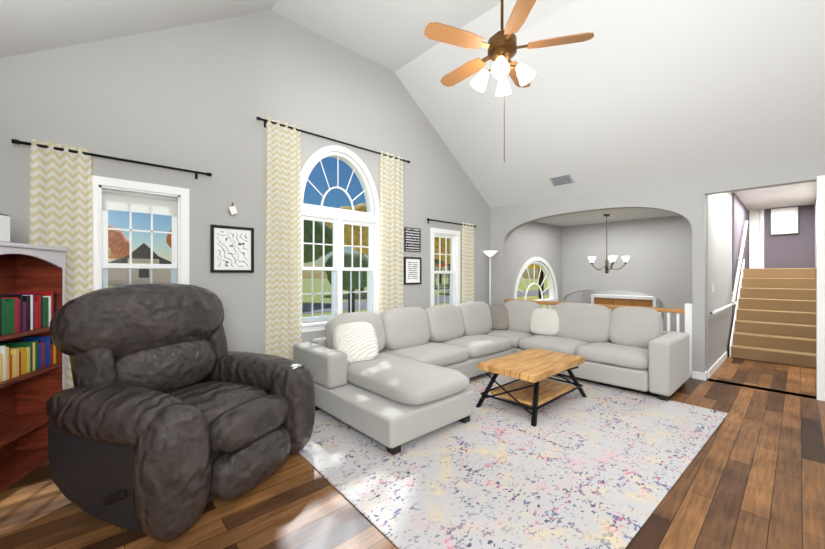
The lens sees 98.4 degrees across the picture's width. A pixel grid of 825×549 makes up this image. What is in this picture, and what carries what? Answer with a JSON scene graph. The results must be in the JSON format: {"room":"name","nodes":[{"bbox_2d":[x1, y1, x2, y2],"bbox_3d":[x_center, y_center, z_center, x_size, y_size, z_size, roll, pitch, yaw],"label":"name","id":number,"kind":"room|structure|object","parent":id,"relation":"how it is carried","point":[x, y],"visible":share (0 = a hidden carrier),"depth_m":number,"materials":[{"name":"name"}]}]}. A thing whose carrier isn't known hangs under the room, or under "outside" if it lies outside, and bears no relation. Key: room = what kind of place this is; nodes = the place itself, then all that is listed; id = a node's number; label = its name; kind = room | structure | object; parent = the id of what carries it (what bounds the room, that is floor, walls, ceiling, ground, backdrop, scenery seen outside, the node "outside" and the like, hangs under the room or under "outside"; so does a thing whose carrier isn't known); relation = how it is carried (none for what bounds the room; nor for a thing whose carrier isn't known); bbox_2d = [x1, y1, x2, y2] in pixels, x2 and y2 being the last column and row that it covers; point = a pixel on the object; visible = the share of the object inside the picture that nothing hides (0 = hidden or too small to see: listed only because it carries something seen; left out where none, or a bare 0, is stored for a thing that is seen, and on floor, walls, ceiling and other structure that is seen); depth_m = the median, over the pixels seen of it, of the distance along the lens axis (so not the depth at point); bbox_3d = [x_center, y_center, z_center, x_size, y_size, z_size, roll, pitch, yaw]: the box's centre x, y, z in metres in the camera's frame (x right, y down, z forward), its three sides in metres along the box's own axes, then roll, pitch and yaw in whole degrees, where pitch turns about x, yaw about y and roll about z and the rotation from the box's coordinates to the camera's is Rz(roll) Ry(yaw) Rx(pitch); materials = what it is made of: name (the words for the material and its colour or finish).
{"room":"living room","nodes":[
{"label":"living room","id":0,"kind":"room"},
{"bbox_2d":[0,10,561,353],"bbox_3d":[0.118,-0.275,5.965,10.530,5.750,0.140,0,0,-43],"label":"wall","id":1,"kind":"structure","parent":0,"point":[200,97],"depth_m":3.94,"materials":[{"name":"grey paint"}]},
{"bbox_2d":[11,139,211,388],"bbox_3d":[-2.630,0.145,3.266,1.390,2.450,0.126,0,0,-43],"label":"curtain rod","id":2,"kind":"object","parent":1,"relation":"attached to","point":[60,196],"visible":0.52,"depth_m":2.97,"materials":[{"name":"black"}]},
{"bbox_2d":[27,139,94,388],"bbox_3d":[-2.916,0.145,2.963,0.400,2.450,0.067,0,0,-43],"label":"curtain","id":3,"kind":"object","parent":2,"relation":"hanging from","point":[60,175],"depth_m":2.97,"materials":[{"name":"beige fabric"}]},
{"bbox_2d":[92,175,188,290],"bbox_3d":[-2.607,-0.062,3.425,0.810,1.625,0.190,0,0,-43],"label":"window","id":4,"kind":"structure","parent":1,"relation":"in","point":[120,195],"depth_m":3.39,"materials":[{"name":"white wood"}]},
{"bbox_2d":[210,224,253,272],"bbox_3d":[-1.979,-0.275,3.924,0.440,0.510,0.023,0,0,-43],"label":"picture frame","id":5,"kind":"object","parent":1,"relation":"attached to","point":[231,249],"visible":0.98,"depth_m":3.91,"materials":[{"name":"black"}]},
{"bbox_2d":[228,203,237,214],"bbox_3d":[-1.977,-0.721,3.919,0.094,0.138,0.035,0,0,-43],"label":"ornament","id":6,"kind":"object","parent":1,"relation":"attached to","point":[232,210],"visible":0.94,"depth_m":3.91,"materials":[{"name":"white metal"}]},
{"bbox_2d":[256,116,409,360],"bbox_3d":[-0.923,-0.220,4.836,2.330,3.180,0.126,0,0,-43],"label":"curtains","id":7,"kind":"object","parent":1,"relation":"attached to","point":[283,276],"visible":0.85,"depth_m":4.31,"materials":[{"name":"beige fabric"}]},
{"bbox_2d":[301,145,379,332],"bbox_3d":[-1.009,-0.507,4.894,1.350,2.475,0.190,0,0,-43],"label":"window","id":8,"kind":"structure","parent":1,"relation":"in","point":[338,218],"depth_m":4.89,"materials":[{"name":"white wood"}]},
{"bbox_2d":[404,227,420,251],"bbox_3d":[0.001,-0.560,5.745,0.340,0.380,0.023,0,0,-43],"label":"picture frame","id":9,"kind":"object","parent":1,"relation":"attached to","point":[412,239],"visible":0.96,"depth_m":5.74,"materials":[{"name":"black"}]},
{"bbox_2d":[404,257,421,284],"bbox_3d":[0.005,-0.060,5.748,0.370,0.440,0.023,0,0,-43],"label":"picture frame","id":10,"kind":"object","parent":1,"relation":"attached to","point":[412,270],"visible":1,"depth_m":5.74,"materials":[{"name":"black"}]},
{"bbox_2d":[430,228,459,306],"bbox_3d":[0.555,-0.022,6.332,0.800,1.545,0.190,0,0,-43],"label":"window","id":11,"kind":"structure","parent":1,"relation":"in","point":[453,236],"depth_m":6.42,"materials":[{"name":"white wood"}]},
{"bbox_2d":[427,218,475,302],"bbox_3d":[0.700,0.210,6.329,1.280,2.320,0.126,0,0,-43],"label":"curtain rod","id":12,"kind":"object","parent":1,"relation":"attached to","point":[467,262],"visible":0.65,"depth_m":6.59,"materials":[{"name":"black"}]},
{"bbox_2d":[461,222,474,302],"bbox_3d":[1.033,0.210,6.595,0.390,2.320,0.067,0,0,-43],"label":"curtain","id":13,"kind":"object","parent":12,"relation":"hanging from","point":[467,228],"depth_m":6.59,"materials":[{"name":"beige fabric"}]},
{"bbox_2d":[513,257,557,307],"bbox_3d":[2.934,0.640,8.538,2.080,2.120,0.165,0,0,-43],"label":"dining window","id":14,"kind":"structure","parent":1,"relation":"in","point":[545,270],"depth_m":8.75,"materials":[{"name":"white wood"}]},
{"bbox_2d":[0,354,824,548],"bbox_3d":[2.599,1.500,3.940,11.440,0.200,6.480,0,0,-43],"label":"floor","id":15,"kind":"structure","parent":0,"point":[752,476],"depth_m":2.19,"materials":[{"name":"brown wood"}]},
{"bbox_2d":[0,214,68,492],"bbox_3d":[-2.802,0.499,2.369,0.330,1.798,0.940,0,0,-15],"label":"bookcase","id":16,"kind":"object","parent":15,"relation":"on","point":[32,356],"visible":0.96,"depth_m":2.66,"materials":[{"name":"brown wood"}]},
{"bbox_2d":[46,283,314,540],"bbox_3d":[-1.546,0.732,2.517,1.301,1.331,1.279,0,0,21],"label":"recliner","id":17,"kind":"object","parent":15,"relation":"on","point":[170,415],"visible":1,"depth_m":2.15,"materials":[{"name":"black"}]},
{"bbox_2d":[482,251,497,304],"bbox_3d":[1.488,0.474,6.831,0.300,1.848,0.300,0,0,-43],"label":"floor lamp","id":18,"kind":"object","parent":15,"relation":"on","point":[489,254],"visible":0.5,"depth_m":6.82,"materials":[{"name":"white metal"}]},
{"bbox_2d":[298,372,727,548],"bbox_3d":[0.908,1.394,3.444,3.600,0.012,2.720,0,0,-40],"label":"rug","id":19,"kind":"object","parent":15,"relation":"on","point":[599,466],"visible":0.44,"depth_m":2.53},
{"bbox_2d":[293,300,689,454],"bbox_3d":[1.087,0.901,4.247,3.950,0.969,2.900,0,0,-43],"label":"sofa","id":20,"kind":"object","parent":19,"relation":"on","point":[393,379],"visible":0.98,"depth_m":4.15,"materials":[{"name":"grey fabric"}]},
{"bbox_2d":[476,348,586,426],"bbox_3d":[1.319,1.158,3.883,1.176,0.456,0.666,0,0,-43],"label":"coffee table","id":21,"kind":"object","parent":19,"relation":"on","point":[530,370],"visible":1,"depth_m":3.72,"materials":[{"name":"brown wood"}]},
{"bbox_2d":[504,299,691,376],"bbox_3d":[2.839,0.900,5.953,0.109,1.000,2.960,0,0,-43],"label":"railing","id":22,"kind":"object","parent":15,"relation":"on","point":[687,311],"visible":0.23,"depth_m":4.97,"materials":[{"name":"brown wood"}]},
{"bbox_2d":[730,221,816,367],"bbox_3d":[6.478,0.135,6.362,2.275,2.526,1.010,0,0,-43],"label":"stairs","id":23,"kind":"structure","parent":15,"relation":"on","point":[775,318],"depth_m":6.17,"materials":[{"name":"brown carpet"}]},
{"bbox_2d":[0,0,824,207],"bbox_3d":[1.083,-2.251,2.545,7.320,1.999,6.480,0,0,-43],"label":"ceiling","id":24,"kind":"structure","parent":0,"point":[630,92],"depth_m":4.19,"materials":[{"name":"white paint"}]},
{"bbox_2d":[424,0,593,161],"bbox_3d":[0.704,-2.019,2.941,1.305,2.219,1.273,0,0,-43],"label":"ceiling fan","id":25,"kind":"object","parent":24,"relation":"hanging from","point":[501,46],"visible":1,"depth_m":2.81,"materials":[{"name":"brown wood"}]},
{"bbox_2d":[549,173,574,186],"bbox_3d":[2.442,-1.546,5.833,0.166,0.120,0.360,0,0,-43],"label":"ceiling vent","id":26,"kind":"object","parent":24,"relation":"in","point":[561,180],"visible":1,"depth_m":5.81,"materials":[{"name":"grey metal"}]},
{"bbox_2d":[615,295,630,305],"bbox_3d":[5.562,1.472,9.345,0.340,1.844,0.445,0,0,-43],"label":"sideboard","id":27,"kind":"object","parent":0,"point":[625,300],"depth_m":9.22,"materials":[{"name":"brown wood"}]},
{"bbox_2d":[562,215,691,332],"bbox_3d":[5.099,0.575,8.223,0.140,3.650,3.280,0,0,-43],"label":"wall","id":28,"kind":"structure","parent":0,"point":[658,251],"depth_m":8.10,"materials":[{"name":"grey paint"}]},
{"bbox_2d":[534,192,731,370],"bbox_3d":[4.393,0.525,7.587,4.660,4.150,3.540,0,0,-43],"label":"wall","id":29,"kind":"structure","parent":0,"point":[719,251],"depth_m":5.97,"materials":[{"name":"grey paint"}]},
{"bbox_2d":[591,294,614,310],"bbox_3d":[5.219,1.472,9.703,0.360,1.844,0.545,0,0,-43],"label":"tall cabinet","id":30,"kind":"object","parent":29,"relation":"on","point":[606,299],"depth_m":9.58,"materials":[{"name":"brown wood"}]},
{"bbox_2d":[588,214,629,273],"bbox_3d":[4.065,-0.634,7.440,0.772,1.229,0.792,0,0,-43],"label":"chandelier","id":31,"kind":"object","parent":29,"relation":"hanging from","point":[612,259],"visible":1,"depth_m":7.36,"materials":[{"name":"white glass"}]},
{"bbox_2d":[631,295,659,307],"bbox_3d":[5.885,1.472,8.979,0.360,1.844,0.530,0,0,-43],"label":"tall cabinet","id":32,"kind":"object","parent":29,"relation":"on","point":[633,300],"depth_m":8.86,"materials":[{"name":"brown wood"}]},
{"bbox_2d":[703,351,726,380],"bbox_3d":[4.587,1.350,5.357,1.955,0.100,0.025,0,0,-43],"label":"baseboard","id":33,"kind":"structure","parent":29,"relation":"attached to","point":[706,375],"depth_m":5.12,"materials":[{"name":"white wood"}]},
{"bbox_2d":[490,153,824,398],"bbox_3d":[3.725,0.115,4.976,0.140,2.970,6.200,0,0,-43],"label":"wall","id":34,"kind":"structure","parent":0,"point":[685,197],"depth_m":4.82,"materials":[{"name":"grey paint"}]},
{"bbox_2d":[819,362,824,396],"bbox_3d":[5.354,1.350,4.637,1.800,0.100,0.015,0,0,-43],"label":"baseboard","id":35,"kind":"structure","parent":34,"relation":"attached to","point":[821,368],"depth_m":3.95,"materials":[{"name":"white wood"}]},
{"bbox_2d":[732,181,816,326],"bbox_3d":[6.340,-0.500,6.253,5.440,4.200,1.300,0,0,-43],"label":"wall","id":36,"kind":"structure","parent":0,"point":[798,249],"depth_m":7.65,"materials":[{"name":"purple paint"}]},
{"bbox_2d":[710,302,736,313],"bbox_3d":[4.923,0.519,5.616,2.350,0.062,0.082,0,0,-43],"label":"handrail","id":37,"kind":"object","parent":36,"relation":"attached to","point":[721,309],"depth_m":5.25,"materials":[{"name":"white wood"}]},
{"bbox_2d":[749,206,797,268],"bbox_3d":[8.149,-0.847,8.052,0.098,1.447,0.778,0,0,-43],"label":"window","id":38,"kind":"structure","parent":36,"relation":"attached to","point":[784,220],"depth_m":8.16,"materials":[{"name":"white"}]},
{"label":"outside","id":39,"kind":"structure","parent":0,"visible":0},
{"bbox_2d":[108,278,548,316],"bbox_3d":[-52.957,2.740,93.023,350.000,0.520,199.850,0,0,-43],"label":"ground","id":40,"kind":"structure","parent":39,"point":[533,292],"depth_m":42.38,"materials":[{"name":"green plant"}]},
{"bbox_2d":[108,225,128,258],"bbox_3d":[-60.745,-3.720,69.518,9.184,12.440,8.762,0,0,-43],"label":"tree","id":41,"kind":"object","parent":40,"relation":"on","point":[124,240],"depth_m":68.71,"materials":[{"name":"brown plant"}]},
{"bbox_2d":[108,243,170,284],"bbox_3d":[-71.410,-2.750,93.882,15.200,10.500,10.200,0,0,-43],"label":"house","id":42,"kind":"structure","parent":40,"relation":"on","point":[145,256],"depth_m":89.91,"materials":[{"name":"beige stone"}]},
{"bbox_2d":[166,231,170,246],"bbox_3d":[-51.505,-4.603,81.158,7.896,14.205,8.898,0,0,-43],"label":"tree","id":43,"kind":"object","parent":40,"relation":"on","point":[168,240],"depth_m":77.44,"materials":[{"name":"brown plant"}]},
{"bbox_2d":[304,220,332,262],"bbox_3d":[-10.995,-2.179,33.829,7.102,9.358,6.909,0,0,-43],"label":"tree","id":44,"kind":"object","parent":40,"relation":"on","point":[327,232],"depth_m":32.12,"materials":[{"name":"green plant"}]},
{"bbox_2d":[324,203,367,290],"bbox_3d":[-7.665,-3.834,50.826,9.576,12.667,8.741,0,0,-43],"label":"tree","id":45,"kind":"object","parent":40,"relation":"on","point":[355,231],"depth_m":47.57,"materials":[{"name":"brown plant"}]},
{"bbox_2d":[324,252,367,312],"bbox_3d":[-3.385,0.661,19.071,2.954,3.679,2.369,0,0,-43],"label":"tree","id":46,"kind":"object","parent":40,"relation":"on","point":[362,273],"depth_m":18.15,"materials":[{"name":"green plant"}]},
{"bbox_2d":[434,259,444,286],"bbox_3d":[4.062,-4.502,70.628,10.672,14.005,10.616,0,0,-43],"label":"tree","id":47,"kind":"object","parent":40,"relation":"on","point":[436,261],"depth_m":67.96,"materials":[{"name":"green plant"}]},
{"bbox_2d":[434,237,449,291],"bbox_3d":[5.592,-3.231,51.700,9.755,11.462,9.220,0,0,-43],"label":"tree","id":48,"kind":"object","parent":40,"relation":"on","point":[436,243],"depth_m":49.95,"materials":[{"name":"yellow plant"}]},
{"bbox_2d":[435,263,448,283],"bbox_3d":[7.776,-5.816,92.391,14.208,16.632,11.946,0,0,-43],"label":"tree","id":49,"kind":"object","parent":40,"relation":"on","point":[440,275],"depth_m":93.62,"materials":[{"name":"brown plant"}]},
{"bbox_2d":[528,264,543,298],"bbox_3d":[13.784,-1.715,36.769,6.707,8.429,6.259,0,0,-43],"label":"tree","id":50,"kind":"object","parent":40,"relation":"on","point":[541,278],"depth_m":36.88,"materials":[{"name":"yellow plant"}]}
]}

